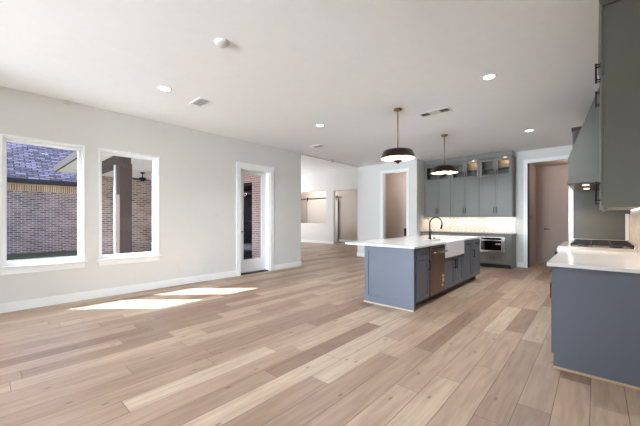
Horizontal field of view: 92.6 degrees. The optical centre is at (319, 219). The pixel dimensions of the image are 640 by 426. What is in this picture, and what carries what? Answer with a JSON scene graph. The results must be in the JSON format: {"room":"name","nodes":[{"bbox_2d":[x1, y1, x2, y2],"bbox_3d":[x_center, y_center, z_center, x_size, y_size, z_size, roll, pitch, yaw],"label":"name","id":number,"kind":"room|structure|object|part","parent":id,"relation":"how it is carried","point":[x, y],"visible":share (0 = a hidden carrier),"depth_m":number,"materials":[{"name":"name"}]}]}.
{"room":"open-plan kitchen","nodes":[
{"label":"open-plan kitchen","id":0,"kind":"room"},
{"bbox_2d":[0,86,300,303],"bbox_3d":[-5.599,-0.270,2.990,0.180,3.120,14.940,0,0,42],"label":"wall","id":1,"kind":"structure","parent":0,"point":[198,168],"depth_m":5.85,"materials":[{"name":"paint"}]},
{"bbox_2d":[0,134,87,274],"bbox_3d":[-4.127,-0.205,4.594,0.207,1.944,1.005,0,0,42],"label":"window","id":2,"kind":"structure","parent":1,"relation":"in","point":[15,267],"depth_m":4.53,"materials":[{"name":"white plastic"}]},
{"bbox_3d":[-4.099,0.671,4.569,0.132,0.026,1.005,0,0,42],"label":"sill","id":3,"kind":"part","parent":2,"relation":"part of","materials":[{"name":"white paint"}]},
{"bbox_2d":[96,148,161,265],"bbox_3d":[-3.376,-0.206,5.427,0.207,1.946,1.008,0,0,42],"label":"window","id":4,"kind":"structure","parent":1,"relation":"in","point":[112,259],"depth_m":5.54,"materials":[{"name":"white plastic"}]},
{"bbox_3d":[-3.348,0.671,5.402,0.132,0.026,1.008,0,0,42],"label":"sill","id":5,"kind":"part","parent":4,"relation":"part of","materials":[{"name":"white paint"}]},
{"bbox_2d":[0,261,301,312],"bbox_3d":[-5.588,1.222,2.990,0.196,0.133,14.956,0,0,42],"label":"baseboard","id":6,"kind":"structure","parent":1,"relation":"attached to","point":[67,298],"depth_m":5.16,"materials":[{"name":"white paint"}]},
{"bbox_2d":[236,162,273,275],"bbox_3d":[-1.601,-0.013,7.409,0.198,2.605,1.084,0,0,42],"label":"door","id":7,"kind":"structure","parent":1,"relation":"in","point":[249,266],"depth_m":7.57,"materials":[{"name":"white paint"}]},
{"bbox_2d":[244,174,260,258],"bbox_3d":[-4.123,-0.285,11.368,8.850,3.250,0.160,0,0,42],"label":"brick wall","id":8,"kind":"structure","parent":0,"point":[256,180],"depth_m":9.28,"materials":[{"name":"brick"}]},
{"bbox_2d":[244,182,251,259],"bbox_3d":[-2.390,0.065,9.832,0.980,2.450,0.080,0,0,42],"label":"door","id":9,"kind":"structure","parent":8,"relation":"in","point":[247,186],"depth_m":9.72,"materials":[{"name":"clear glass"}]},
{"bbox_2d":[0,0,599,166],"bbox_3d":[-1.815,-1.955,2.176,6.650,0.250,19.000,0,0,42],"label":"ceiling","id":10,"kind":"structure","parent":0,"point":[287,68],"depth_m":3.64,"materials":[{"name":"paint"}]},
{"bbox_2d":[157,86,171,91],"bbox_3d":[-2.175,-1.827,4.292,0.188,0.007,0.188,0,0,42],"label":"recessed light","id":11,"kind":"object","parent":10,"relation":"in","point":[162,88],"visible":1,"depth_m":4.27,"materials":[{"name":"white paint"}]},
{"bbox_2d":[189,97,211,106],"bbox_3d":[-1.861,-1.825,4.776,0.350,0.010,0.200,0,0,42],"label":"ceiling vent","id":12,"kind":"object","parent":10,"relation":"in","point":[200,102],"visible":1,"depth_m":4.77,"materials":[{"name":"white metal"}]},
{"bbox_2d":[214,38,229,47],"bbox_3d":[-1.011,-1.815,3.157,0.150,0.030,0.150,0,0,42],"label":"smoke detector","id":13,"kind":"object","parent":10,"relation":"attached to","point":[220,42],"visible":1,"depth_m":3.13,"materials":[{"name":"white plastic"}]},
{"bbox_2d":[309,144,324,147],"bbox_3d":[-0.068,-1.825,7.629,0.350,0.010,0.210,0,0,42],"label":"ceiling vent","id":14,"kind":"object","parent":10,"relation":"in","point":[318,145],"visible":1,"depth_m":7.64,"materials":[{"name":"white metal"}]},
{"bbox_2d":[380,108,415,163],"bbox_3d":[1.289,-1.374,5.072,0.584,0.912,0.584,0,0,42],"label":"pendant light","id":15,"kind":"object","parent":10,"relation":"hanging from","point":[397,155],"visible":1,"depth_m":5.01,"materials":[{"name":"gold metal"}]},
{"bbox_3d":[1.289,-1.475,5.072,0.017,0.650,0.017,0,0,42],"label":"stem","id":16,"kind":"part","parent":15,"relation":"part of","materials":[{"name":"gold metal"}]},
{"bbox_3d":[1.289,-1.081,5.072,0.584,0.152,0.584,0,0,42],"label":"lamp shade","id":17,"kind":"part","parent":15,"relation":"part of","materials":[{"name":"brown metal"}]},
{"bbox_2d":[418,107,451,116],"bbox_3d":[1.961,-1.826,5.220,0.520,0.008,0.200,0,0,42],"label":"ceiling vent","id":18,"kind":"object","parent":10,"relation":"in","point":[442,110],"visible":1,"depth_m":5.22,"materials":[{"name":"white plastic"}]},
{"bbox_2d":[430,134,458,176],"bbox_3d":[2.696,-1.374,6.632,0.584,0.912,0.584,0,0,42],"label":"pendant light","id":19,"kind":"object","parent":10,"relation":"hanging from","point":[444,170],"visible":1,"depth_m":6.56,"materials":[{"name":"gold metal"}]},
{"bbox_3d":[2.696,-1.081,6.632,0.584,0.152,0.584,0,0,42],"label":"lamp shade","id":20,"kind":"part","parent":19,"relation":"part of","materials":[{"name":"brown metal"}]},
{"bbox_2d":[481,74,496,80],"bbox_3d":[2.173,-1.827,3.932,0.188,0.007,0.188,0,0,42],"label":"recessed light","id":21,"kind":"object","parent":10,"relation":"in","point":[488,76],"visible":1,"depth_m":3.93,"materials":[{"name":"white paint"}]},
{"bbox_2d":[0,241,639,425],"bbox_3d":[-3.705,1.350,6.776,15.620,0.120,23.300,0,0,42],"label":"floor","id":22,"kind":"structure","parent":0,"point":[302,345],"depth_m":2.88,"materials":[{"name":"brown wood"}]},
{"bbox_2d":[364,246,414,311],"bbox_3d":[1.011,0.848,4.550,0.827,0.883,0.059,0,0,42],"label":"island end panel","id":23,"kind":"object","parent":22,"relation":"on","point":[389,271],"visible":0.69,"depth_m":4.51,"materials":[{"name":"blue paint"}]},
{"bbox_3d":[0.995,1.280,4.532,0.827,0.017,0.012,0,0,42],"label":"shoe moulding","id":24,"kind":"part","parent":23,"relation":"part of","materials":[{"name":"beige wood"}]},
{"bbox_2d":[415,247,430,306],"bbox_3d":[1.279,0.848,4.668,0.677,0.883,0.473,0,0,42],"label":"base cabinet","id":25,"kind":"object","parent":22,"relation":"on","point":[422,269],"visible":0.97,"depth_m":4.46,"materials":[{"name":"blue paint"}]},
{"bbox_3d":[1.504,0.506,4.483,0.019,0.168,0.431,0,0,42],"label":"drawer","id":26,"kind":"part","parent":25,"relation":"part of","materials":[{"name":"blue paint"}]},
{"bbox_3d":[1.504,0.887,4.483,0.019,0.575,0.431,0,0,42],"label":"door","id":27,"kind":"part","parent":25,"relation":"part of","materials":[{"name":"blue paint"}]},
{"bbox_2d":[423,244,447,302],"bbox_3d":[1.670,0.852,5.058,0.695,0.874,0.614,0,0,42],"label":"dishwasher","id":28,"kind":"object","parent":22,"relation":"on","point":[436,253],"visible":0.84,"depth_m":4.83,"materials":[{"name":"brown metal"}]},
{"bbox_3d":[1.609,1.240,5.114,0.530,0.099,0.614,0,0,42],"label":"toe panel","id":29,"kind":"part","parent":28,"relation":"part of","materials":[{"name":"black metal"}]},
{"bbox_3d":[1.867,0.801,4.881,0.035,0.747,0.606,0,0,42],"label":"door","id":30,"kind":"part","parent":28,"relation":"part of","materials":[{"name":"metal"}]},
{"bbox_2d":[422,233,448,234],"bbox_3d":[3.631,0.848,9.416,0.819,0.883,0.642,0,0,42],"label":"base cabinet","id":31,"kind":"object","parent":22,"relation":"on","point":[422,233],"visible":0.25,"depth_m":9.16,"materials":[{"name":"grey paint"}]},
{"bbox_2d":[421,231,516,234],"bbox_3d":[4.226,0.390,8.883,2.433,0.030,0.623,0,0,42],"label":"countertop","id":32,"kind":"structure","parent":31,"relation":"on","point":[421,231],"depth_m":8.76,"materials":[{"name":"grey stone"}]},
{"bbox_2d":[439,256,462,294],"bbox_3d":[2.181,0.990,5.668,0.677,0.599,0.959,0,0,42],"label":"base cabinet","id":33,"kind":"object","parent":22,"relation":"on","point":[453,266],"visible":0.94,"depth_m":5.43,"materials":[{"name":"blue paint"}]},
{"bbox_3d":[2.239,0.940,5.298,0.019,0.470,0.467,0,0,42],"label":"door","id":34,"kind":"part","parent":33,"relation":"part of","materials":[{"name":"blue paint"}]},
{"bbox_3d":[2.556,0.940,5.649,0.019,0.470,0.467,0,0,42],"label":"door","id":35,"kind":"part","parent":33,"relation":"part of","materials":[{"name":"blue paint"}]},
{"bbox_2d":[434,240,471,285],"bbox_3d":[2.688,0.848,6.229,0.677,0.883,0.547,0,0,42],"label":"base cabinet","id":36,"kind":"object","parent":22,"relation":"on","point":[467,256],"visible":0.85,"depth_m":6.05,"materials":[{"name":"blue paint"}]},
{"bbox_2d":[449,233,477,235],"bbox_3d":[4.226,0.848,8.879,0.777,0.883,0.642,0,0,42],"label":"base cabinet","id":37,"kind":"object","parent":22,"relation":"on","point":[450,234],"visible":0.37,"depth_m":8.68,"materials":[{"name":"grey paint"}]},
{"bbox_2d":[467,239,479,281],"bbox_3d":[3.073,0.848,6.657,0.677,0.883,0.597,0,0,42],"label":"base cabinet","id":38,"kind":"object","parent":22,"relation":"on","point":[475,242],"visible":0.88,"depth_m":6.45,"materials":[{"name":"blue paint"}]},
{"bbox_2d":[345,235,481,248],"bbox_3d":[1.973,0.391,5.846,1.200,0.030,3.335,0,0,42],"label":"countertop","id":39,"kind":"structure","parent":38,"relation":"on","point":[411,242],"depth_m":5.21,"materials":[{"name":"white stone"}]},
{"bbox_2d":[428,217,442,238],"bbox_3d":[2.204,0.162,5.823,0.272,0.427,0.100,0,0,42],"label":"faucet","id":40,"kind":"object","parent":39,"relation":"on","point":[430,230],"visible":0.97,"depth_m":5.86,"materials":[{"name":"black metal"}]},
{"bbox_3d":[2.197,0.112,5.802,0.255,0.327,0.025,0,0,42],"label":"spout","id":41,"kind":"part","parent":40,"relation":"part of","materials":[{"name":"black metal"}]},
{"bbox_2d":[435,240,463,259],"bbox_3d":[2.255,0.537,5.602,0.465,0.303,0.960,0,0,42],"label":"sink","id":42,"kind":"object","parent":39,"relation":"in","point":[455,248],"visible":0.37,"depth_m":5.41,"materials":[{"name":"ceramic"}]},
{"bbox_2d":[435,240,454,241],"bbox_3d":[2.236,0.526,5.619,0.415,0.238,0.910,0,0,42],"label":"basin","id":43,"kind":"object","parent":42,"relation":"in","point":[435,240],"depth_m":5.97,"materials":[{"name":"white ceramic"}]},
{"bbox_3d":[2.248,0.547,5.609,0.385,0.283,0.960,0,0,42],"label":"sink rail","id":44,"kind":"part","parent":42,"relation":"part of","materials":[{"name":"white ceramic"}]},
{"bbox_3d":[3.289,0.501,6.462,0.019,0.158,0.578,0,0,42],"label":"drawer","id":45,"kind":"part","parent":38,"relation":"part of","materials":[{"name":"blue paint"}]},
{"bbox_3d":[3.289,0.882,6.462,0.019,0.585,0.578,0,0,42],"label":"door","id":46,"kind":"part","parent":38,"relation":"part of","materials":[{"name":"blue paint"}]},
{"bbox_2d":[478,234,515,268],"bbox_3d":[4.817,0.848,8.349,0.806,0.883,0.646,0,0,42],"label":"base cabinet","id":47,"kind":"object","parent":22,"relation":"on","point":[507,260],"visible":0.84,"depth_m":8.07,"materials":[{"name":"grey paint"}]},
{"bbox_2d":[479,236,504,252],"bbox_3d":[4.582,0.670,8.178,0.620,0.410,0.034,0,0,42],"label":"microwave","id":48,"kind":"object","parent":47,"relation":"in","point":[487,244],"visible":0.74,"depth_m":8.15,"materials":[{"name":"metal"}]},
{"bbox_3d":[4.576,0.517,8.187,0.490,0.055,0.029,0,0,42],"label":"control panel","id":49,"kind":"part","parent":48,"relation":"part of","materials":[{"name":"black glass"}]},
{"bbox_3d":[4.606,1.040,8.168,0.700,0.270,0.019,0,0,42],"label":"drawer","id":50,"kind":"part","parent":47,"relation":"part of","materials":[{"name":"green paint"}]},
{"bbox_3d":[5.122,0.847,8.099,0.018,0.882,0.609,0,0,42],"label":"panel","id":51,"kind":"part","parent":47,"relation":"part of","materials":[{"name":"green paint"}]},
{"bbox_2d":[569,187,573,240],"bbox_3d":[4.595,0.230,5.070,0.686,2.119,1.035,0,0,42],"label":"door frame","id":52,"kind":"structure","parent":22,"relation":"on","point":[571,192],"depth_m":4.89,"materials":[{"name":"paint"}]},
{"bbox_2d":[550,266,639,386],"bbox_3d":[2.529,0.848,2.776,0.701,0.883,0.830,0,0,42],"label":"base cabinet","id":53,"kind":"object","parent":22,"relation":"on","point":[551,270],"depth_m":2.47,"materials":[{"name":"blue paint"}]},
{"bbox_3d":[2.314,0.501,2.990,0.019,0.158,0.780,0,0,42],"label":"drawer","id":54,"kind":"part","parent":53,"relation":"part of","materials":[{"name":"blue paint"}]},
{"bbox_3d":[2.178,0.885,2.840,0.019,0.580,0.375,0,0,42],"label":"door","id":55,"kind":"part","parent":53,"relation":"part of","materials":[{"name":"blue paint"}]},
{"bbox_2d":[547,249,639,273],"bbox_3d":[2.792,0.391,3.059,0.689,0.030,1.673,0,0,42],"label":"countertop","id":56,"kind":"structure","parent":53,"relation":"on","point":[629,262],"depth_m":2.80,"materials":[{"name":"white stone"}]},
{"bbox_3d":[2.279,0.847,2.456,0.644,0.882,0.020,0,0,42],"label":"run end panel","id":57,"kind":"part","parent":53,"relation":"part of","materials":[{"name":"blue wood"}]},
{"bbox_2d":[553,366,639,389],"bbox_3d":[2.267,1.280,2.443,0.644,0.018,0.012,0,0,42],"label":"trim","id":58,"kind":"structure","parent":22,"relation":"on","point":[556,367],"depth_m":2.46,"materials":[{"name":"brown wood"}]},
{"bbox_2d":[555,239,638,254],"bbox_3d":[3.724,0.794,4.166,0.766,0.989,1.205,0,0,42],"label":"range","id":59,"kind":"object","parent":22,"relation":"on","point":[577,244],"visible":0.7,"depth_m":3.85,"materials":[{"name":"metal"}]},
{"bbox_2d":[571,126,629,240],"bbox_3d":[4.612,-0.086,5.055,0.659,2.748,1.085,0,0,42],"label":"refrigerator surround","id":60,"kind":"object","parent":22,"relation":"on","point":[590,222],"visible":0.33,"depth_m":4.71,"materials":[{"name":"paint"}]},
{"bbox_3d":[4.215,-1.130,5.079,0.019,0.540,0.490,0,0,42],"label":"door","id":61,"kind":"part","parent":60,"relation":"part of","materials":[{"name":"green paint"}]},
{"bbox_3d":[4.612,-1.435,5.055,0.659,0.049,1.085,0,0,42],"label":"crown","id":62,"kind":"part","parent":60,"relation":"part of","materials":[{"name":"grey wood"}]},
{"bbox_2d":[301,155,355,174],"bbox_3d":[-1.278,-2.620,14.492,8.890,0.100,8.290,0,0,42],"label":"ceiling","id":63,"kind":"structure","parent":0,"point":[309,164],"depth_m":14.59,"materials":[{"name":"paint"}]},
{"bbox_2d":[301,167,357,243],"bbox_3d":[0.373,-0.640,16.322,8.890,3.860,0.140,0,0,42],"label":"wall","id":64,"kind":"structure","parent":0,"point":[331,181],"depth_m":16.21,"materials":[{"name":"paint"}]},
{"bbox_2d":[301,239,357,243],"bbox_3d":[0.912,1.222,16.808,8.740,0.133,1.616,0,0,42],"label":"baseboard","id":65,"kind":"structure","parent":64,"relation":"attached to","point":[339,240],"depth_m":16.97,"materials":[{"name":"white paint"}]},
{"bbox_2d":[301,189,357,241],"bbox_3d":[1.448,-0.640,17.514,8.890,3.860,0.150,0,0,42],"label":"wall","id":66,"kind":"structure","parent":0,"point":[348,199],"depth_m":17.46,"materials":[{"name":"beige paint"}]},
{"bbox_2d":[307,196,337,240],"bbox_3d":[0.112,-0.051,18.496,2.510,2.658,0.050,0,0,42],"label":"barn door","id":67,"kind":"structure","parent":66,"relation":"in","point":[316,209],"depth_m":18.61,"materials":[{"name":"paint"}]},
{"bbox_2d":[385,174,385,238],"bbox_3d":[2.563,-0.635,12.017,0.130,3.850,3.320,0,0,42],"label":"wall","id":68,"kind":"structure","parent":0,"point":[385,174],"depth_m":11.90,"materials":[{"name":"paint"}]},
{"bbox_2d":[358,159,418,252],"bbox_3d":[2.169,-0.270,10.049,2.180,3.120,0.130,0,0,42],"label":"wall","id":69,"kind":"structure","parent":0,"point":[368,176],"depth_m":10.24,"materials":[{"name":"paint"}]},
{"bbox_2d":[357,252,364,256],"bbox_3d":[2.217,1.222,10.103,2.212,0.133,0.306,0,0,42],"label":"baseboard","id":70,"kind":"structure","parent":69,"relation":"attached to","point":[358,253],"depth_m":10.60,"materials":[{"name":"white paint"}]},
{"bbox_2d":[380,168,408,238],"bbox_3d":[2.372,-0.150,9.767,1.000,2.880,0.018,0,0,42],"label":"trim","id":71,"kind":"structure","parent":69,"relation":"attached to","point":[403,169],"depth_m":9.73,"materials":[{"name":"white paint"}]},
{"bbox_2d":[386,172,405,238],"bbox_3d":[3.335,-0.270,11.334,1.930,3.120,0.100,0,0,42],"label":"wall","id":72,"kind":"structure","parent":0,"point":[395,182],"depth_m":11.68,"materials":[{"name":"beige paint"}]},
{"bbox_2d":[419,160,428,235],"bbox_3d":[3.279,-0.270,9.742,0.120,3.120,0.900,0,0,42],"label":"wall","id":73,"kind":"structure","parent":0,"point":[423,221],"depth_m":9.57,"materials":[{"name":"paint"}]},
{"bbox_2d":[530,163,535,259],"bbox_3d":[6.128,-0.160,8.936,0.130,2.900,1.720,0,0,42],"label":"wall","id":74,"kind":"structure","parent":0,"point":[532,167],"depth_m":8.89,"materials":[{"name":"beige paint"}]},
{"bbox_2d":[528,164,529,266],"bbox_3d":[5.624,-0.105,8.261,0.017,2.790,0.298,0,0,42],"label":"trim","id":75,"kind":"structure","parent":74,"relation":"attached to","point":[528,164],"depth_m":8.29,"materials":[{"name":"white wood"}]},
{"bbox_2d":[530,257,538,265],"bbox_3d":[6.152,1.222,8.814,0.070,0.133,1.570,0,0,42],"label":"baseboard","id":76,"kind":"structure","parent":74,"relation":"attached to","point":[535,259],"depth_m":9.07,"materials":[{"name":"beige paint"}]},
{"bbox_2d":[515,145,571,267],"bbox_3d":[5.215,-0.270,8.514,4.400,3.120,0.130,0,0,42],"label":"wall","id":77,"kind":"structure","parent":0,"point":[563,150],"depth_m":8.22,"materials":[{"name":"paint"}]},
{"bbox_2d":[425,163,450,216],"bbox_3d":[3.710,-0.880,9.522,0.795,1.620,0.386,0,0,42],"label":"upper cabinet","id":78,"kind":"object","parent":77,"relation":"attached to","point":[437,187],"visible":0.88,"depth_m":9.43,"materials":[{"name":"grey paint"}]},
{"bbox_3d":[3.469,-1.418,9.544,0.384,0.484,0.019,0,0,42],"label":"glass door","id":79,"kind":"part","parent":78,"relation":"part of","materials":[{"name":"green paint"}]},
{"bbox_3d":[3.469,-0.636,9.544,0.384,1.059,0.019,0,0,42],"label":"door","id":80,"kind":"part","parent":78,"relation":"part of","materials":[{"name":"green paint"}]},
{"bbox_3d":[3.757,-1.418,9.284,0.384,0.484,0.019,0,0,42],"label":"glass door","id":81,"kind":"part","parent":78,"relation":"part of","materials":[{"name":"green paint"}]},
{"bbox_3d":[3.757,-0.636,9.284,0.384,1.059,0.019,0,0,42],"label":"door","id":82,"kind":"part","parent":78,"relation":"part of","materials":[{"name":"green paint"}]},
{"bbox_2d":[424,150,514,165],"bbox_3d":[4.297,-1.760,8.993,2.385,0.137,0.383,0,0,42],"label":"crown molding","id":83,"kind":"structure","parent":78,"relation":"on","point":[509,152],"depth_m":8.72,"materials":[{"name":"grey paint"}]},
{"bbox_2d":[451,159,479,216],"bbox_3d":[4.298,-0.880,8.992,0.783,1.620,0.386,0,0,42],"label":"upper cabinet","id":84,"kind":"object","parent":77,"relation":"attached to","point":[465,184],"visible":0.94,"depth_m":8.88,"materials":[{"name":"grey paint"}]},
{"bbox_3d":[4.059,-1.418,9.012,0.378,0.484,0.019,0,0,42],"label":"glass door","id":85,"kind":"part","parent":84,"relation":"part of","materials":[{"name":"green paint"}]},
{"bbox_3d":[4.059,-0.636,9.012,0.378,1.059,0.019,0,0,42],"label":"door","id":86,"kind":"part","parent":84,"relation":"part of","materials":[{"name":"green paint"}]},
{"bbox_3d":[4.342,-1.418,8.757,0.378,0.484,0.019,0,0,42],"label":"glass door","id":87,"kind":"part","parent":84,"relation":"part of","materials":[{"name":"green paint"}]},
{"bbox_3d":[4.342,-0.636,8.757,0.378,1.059,0.019,0,0,42],"label":"door","id":88,"kind":"part","parent":84,"relation":"part of","materials":[{"name":"green paint"}]},
{"bbox_2d":[429,217,514,232],"bbox_3d":[4.425,0.141,9.131,2.399,0.471,0.010,0,0,42],"label":"tile backsplash","id":89,"kind":"structure","parent":77,"relation":"attached to","point":[452,224],"depth_m":8.99,"materials":[{"name":"white tile"}]},
{"bbox_2d":[480,155,515,216],"bbox_3d":[4.892,-0.880,8.457,0.813,1.620,0.386,0,0,42],"label":"upper cabinet","id":90,"kind":"object","parent":77,"relation":"attached to","point":[495,173],"depth_m":8.34,"materials":[{"name":"green paint"}]},
{"bbox_3d":[4.643,-1.418,8.485,0.382,0.484,0.019,0,0,42],"label":"glass door","id":91,"kind":"part","parent":90,"relation":"part of","materials":[{"name":"green paint"}]},
{"bbox_3d":[4.643,-0.636,8.485,0.382,1.059,0.019,0,0,42],"label":"door","id":92,"kind":"part","parent":90,"relation":"part of","materials":[{"name":"green paint"}]},
{"bbox_2d":[482,167,508,170],"bbox_3d":[4.910,-1.406,8.491,0.753,0.012,0.287,0,0,42],"label":"shelf","id":93,"kind":"object","parent":90,"relation":"attached to","point":[498,168],"depth_m":8.48,"materials":[{"name":"grey paint"}]},
{"bbox_2d":[480,216,511,216],"bbox_3d":[4.799,-0.083,8.369,0.793,0.025,0.018,0,0,42],"label":"light","id":94,"kind":"object","parent":90,"relation":"attached to","point":[480,216],"depth_m":8.35,"materials":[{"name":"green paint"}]},
{"bbox_3d":[4.930,-1.418,8.226,0.382,0.484,0.019,0,0,42],"label":"glass door","id":95,"kind":"part","parent":90,"relation":"part of","materials":[{"name":"green paint"}]},
{"bbox_3d":[4.930,-0.636,8.226,0.382,1.059,0.019,0,0,42],"label":"door","id":96,"kind":"part","parent":90,"relation":"part of","materials":[{"name":"green paint"}]},
{"bbox_3d":[5.202,-0.880,8.207,0.019,1.620,0.341,0,0,42],"label":"cabinet side panel","id":97,"kind":"part","parent":90,"relation":"part of","materials":[{"name":"grey wood"}]},
{"bbox_2d":[517,262,522,266],"bbox_3d":[5.398,1.222,8.251,0.145,0.133,0.016,0,0,42],"label":"baseboard","id":98,"kind":"structure","parent":77,"relation":"attached to","point":[519,264],"depth_m":8.25,"materials":[{"name":"white paint"}]},
{"bbox_2d":[523,155,568,267],"bbox_3d":[6.114,-0.150,7.603,1.784,2.880,0.018,0,0,42],"label":"trim","id":99,"kind":"structure","parent":77,"relation":"attached to","point":[525,162],"depth_m":8.16,"materials":[{"name":"white paint"}]},
{"bbox_2d":[532,160,567,166],"bbox_3d":[7.242,-1.660,7.932,2.870,0.100,1.720,0,0,42],"label":"ceiling","id":100,"kind":"structure","parent":0,"point":[561,162],"depth_m":8.81,"materials":[{"name":"beige paint"}]},
{"bbox_2d":[536,164,567,256],"bbox_3d":[7.767,-0.160,8.515,2.870,2.900,0.150,0,0,42],"label":"wall","id":101,"kind":"structure","parent":0,"point":[555,170],"depth_m":9.31,"materials":[{"name":"beige paint"}]},
{"bbox_2d":[539,176,568,261],"bbox_3d":[7.052,0.015,8.998,1.000,2.550,0.091,0,0,42],"label":"door","id":102,"kind":"structure","parent":101,"relation":"in","point":[553,195],"depth_m":9.14,"materials":[{"name":"beige paint"}]},
{"bbox_3d":[0.632,-0.270,0.036,0.150,3.120,18.900,0,0,42],"label":"wall","id":103,"kind":"structure","parent":0,"visible":0},
{"bbox_2d":[567,89,599,190],"bbox_3d":[3.783,-1.135,4.123,0.643,1.388,1.230,0,0,42],"label":"range hood","id":104,"kind":"object","parent":103,"relation":"attached to","point":[583,159],"visible":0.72,"depth_m":3.76,"materials":[{"name":"green paint"}]},
{"bbox_2d":[598,0,620,75],"bbox_3d":[2.925,-1.770,2.954,0.350,0.116,1.645,0,0,42],"label":"crown molding","id":105,"kind":"structure","parent":103,"relation":"attached to","point":[602,3],"depth_m":2.60,"materials":[{"name":"green paint"}]},
{"bbox_2d":[595,0,639,210],"bbox_3d":[2.650,-0.895,2.668,0.376,1.630,0.817,0,0,42],"label":"upper cabinet","id":106,"kind":"object","parent":103,"relation":"attached to","point":[602,37],"depth_m":2.39,"materials":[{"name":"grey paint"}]},
{"bbox_3d":[2.512,-1.330,2.767,0.038,0.160,0.014,0,0,42],"label":"handle","id":107,"kind":"part","parent":106,"relation":"part of","materials":[{"name":"black metal"}]},
{"bbox_3d":[2.512,-0.250,2.767,0.038,0.180,0.014,0,0,42],"label":"handle","id":108,"kind":"part","parent":106,"relation":"part of","materials":[{"name":"black metal"}]},
{"bbox_3d":[2.685,-1.440,2.917,0.019,0.530,0.390,0,0,42],"label":"door","id":109,"kind":"part","parent":106,"relation":"part of","materials":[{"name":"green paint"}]},
{"bbox_3d":[2.685,-0.637,2.917,0.019,1.055,0.390,0,0,42],"label":"door","id":110,"kind":"part","parent":106,"relation":"part of","materials":[{"name":"green paint"}]},
{"bbox_3d":[2.422,-1.440,2.624,0.019,0.530,0.390,0,0,42],"label":"door","id":111,"kind":"part","parent":106,"relation":"part of","materials":[{"name":"green paint"}]},
{"bbox_3d":[2.422,-0.637,2.624,0.019,1.055,0.390,0,0,42],"label":"door","id":112,"kind":"part","parent":106,"relation":"part of","materials":[{"name":"green paint"}]},
{"bbox_3d":[2.405,-0.902,2.353,0.318,1.615,0.020,0,0,42],"label":"cabinet side panel","id":113,"kind":"part","parent":106,"relation":"part of","materials":[{"name":"grey wood"}]},
{"bbox_2d":[595,77,639,212],"bbox_3d":[3.196,-0.895,3.273,0.376,1.630,0.808,0,0,42],"label":"upper cabinet","id":114,"kind":"object","parent":103,"relation":"attached to","point":[596,92],"visible":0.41,"depth_m":3.61,"materials":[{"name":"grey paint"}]},
{"bbox_3d":[3.050,-1.330,3.364,0.038,0.160,0.014,0,0,42],"label":"handle","id":115,"kind":"part","parent":114,"relation":"part of","materials":[{"name":"black metal"}]},
{"bbox_3d":[3.225,-1.440,3.516,0.019,0.530,0.396,0,0,42],"label":"door","id":116,"kind":"part","parent":114,"relation":"part of","materials":[{"name":"green paint"}]},
{"bbox_3d":[3.225,-0.637,3.516,0.019,1.055,0.396,0,0,42],"label":"door","id":117,"kind":"part","parent":114,"relation":"part of","materials":[{"name":"green paint"}]},
{"bbox_2d":[629,212,639,252],"bbox_3d":[3.509,0.147,3.346,0.010,0.454,2.930,0,0,42],"label":"tile backsplash","id":118,"kind":"structure","parent":103,"relation":"attached to","point":[634,218],"depth_m":3.79,"materials":[{"name":"beige tile"}]},
{"label":"outside","id":119,"kind":"structure","parent":0,"visible":0},
{"bbox_2d":[7,250,76,261],"bbox_3d":[-36.118,1.515,9.414,53.750,0.150,45.600,0,0,42],"label":"ground","id":120,"kind":"structure","parent":119,"point":[57,254],"depth_m":12.21,"materials":[{"name":"green plant"}]},
{"bbox_2d":[7,142,76,253],"bbox_3d":[-17.012,-2.236,11.708,6.108,7.349,22.600,0,0,42],"label":"house wing","id":121,"kind":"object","parent":120,"relation":"on","point":[41,201],"visible":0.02,"depth_m":13.43,"materials":[{"name":"brick"}]},
{"bbox_2d":[54,151,151,253],"bbox_3d":[-5.152,-0.836,9.562,7.940,4.549,3.900,0,0,42],"label":"patio cover","id":122,"kind":"object","parent":120,"relation":"on","point":[126,201],"visible":0.34,"depth_m":10.61,"materials":[{"name":"beige paint"}]},
{"bbox_3d":[-5.029,-0.044,7.862,0.280,2.769,0.280,0,0,42],"label":"post","id":123,"kind":"part","parent":122,"relation":"part of","materials":[{"name":"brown wood"}]},
{"bbox_2d":[132,172,145,180],"bbox_3d":[-6.341,-1.500,10.768,0.919,0.320,0.845,0,0,42],"label":"patio ceiling fan","id":124,"kind":"object","parent":122,"relation":"hanging from","point":[142,178],"visible":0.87,"depth_m":10.75,"materials":[{"name":"black metal"}]},
{"bbox_2d":[61,251,264,272],"bbox_3d":[-5.007,1.389,9.566,7.750,0.099,3.700,0,0,42],"label":"patio slab","id":125,"kind":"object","parent":120,"relation":"on","point":[144,251],"visible":0.07,"depth_m":11.68,"materials":[{"name":"concrete"}]}
]}

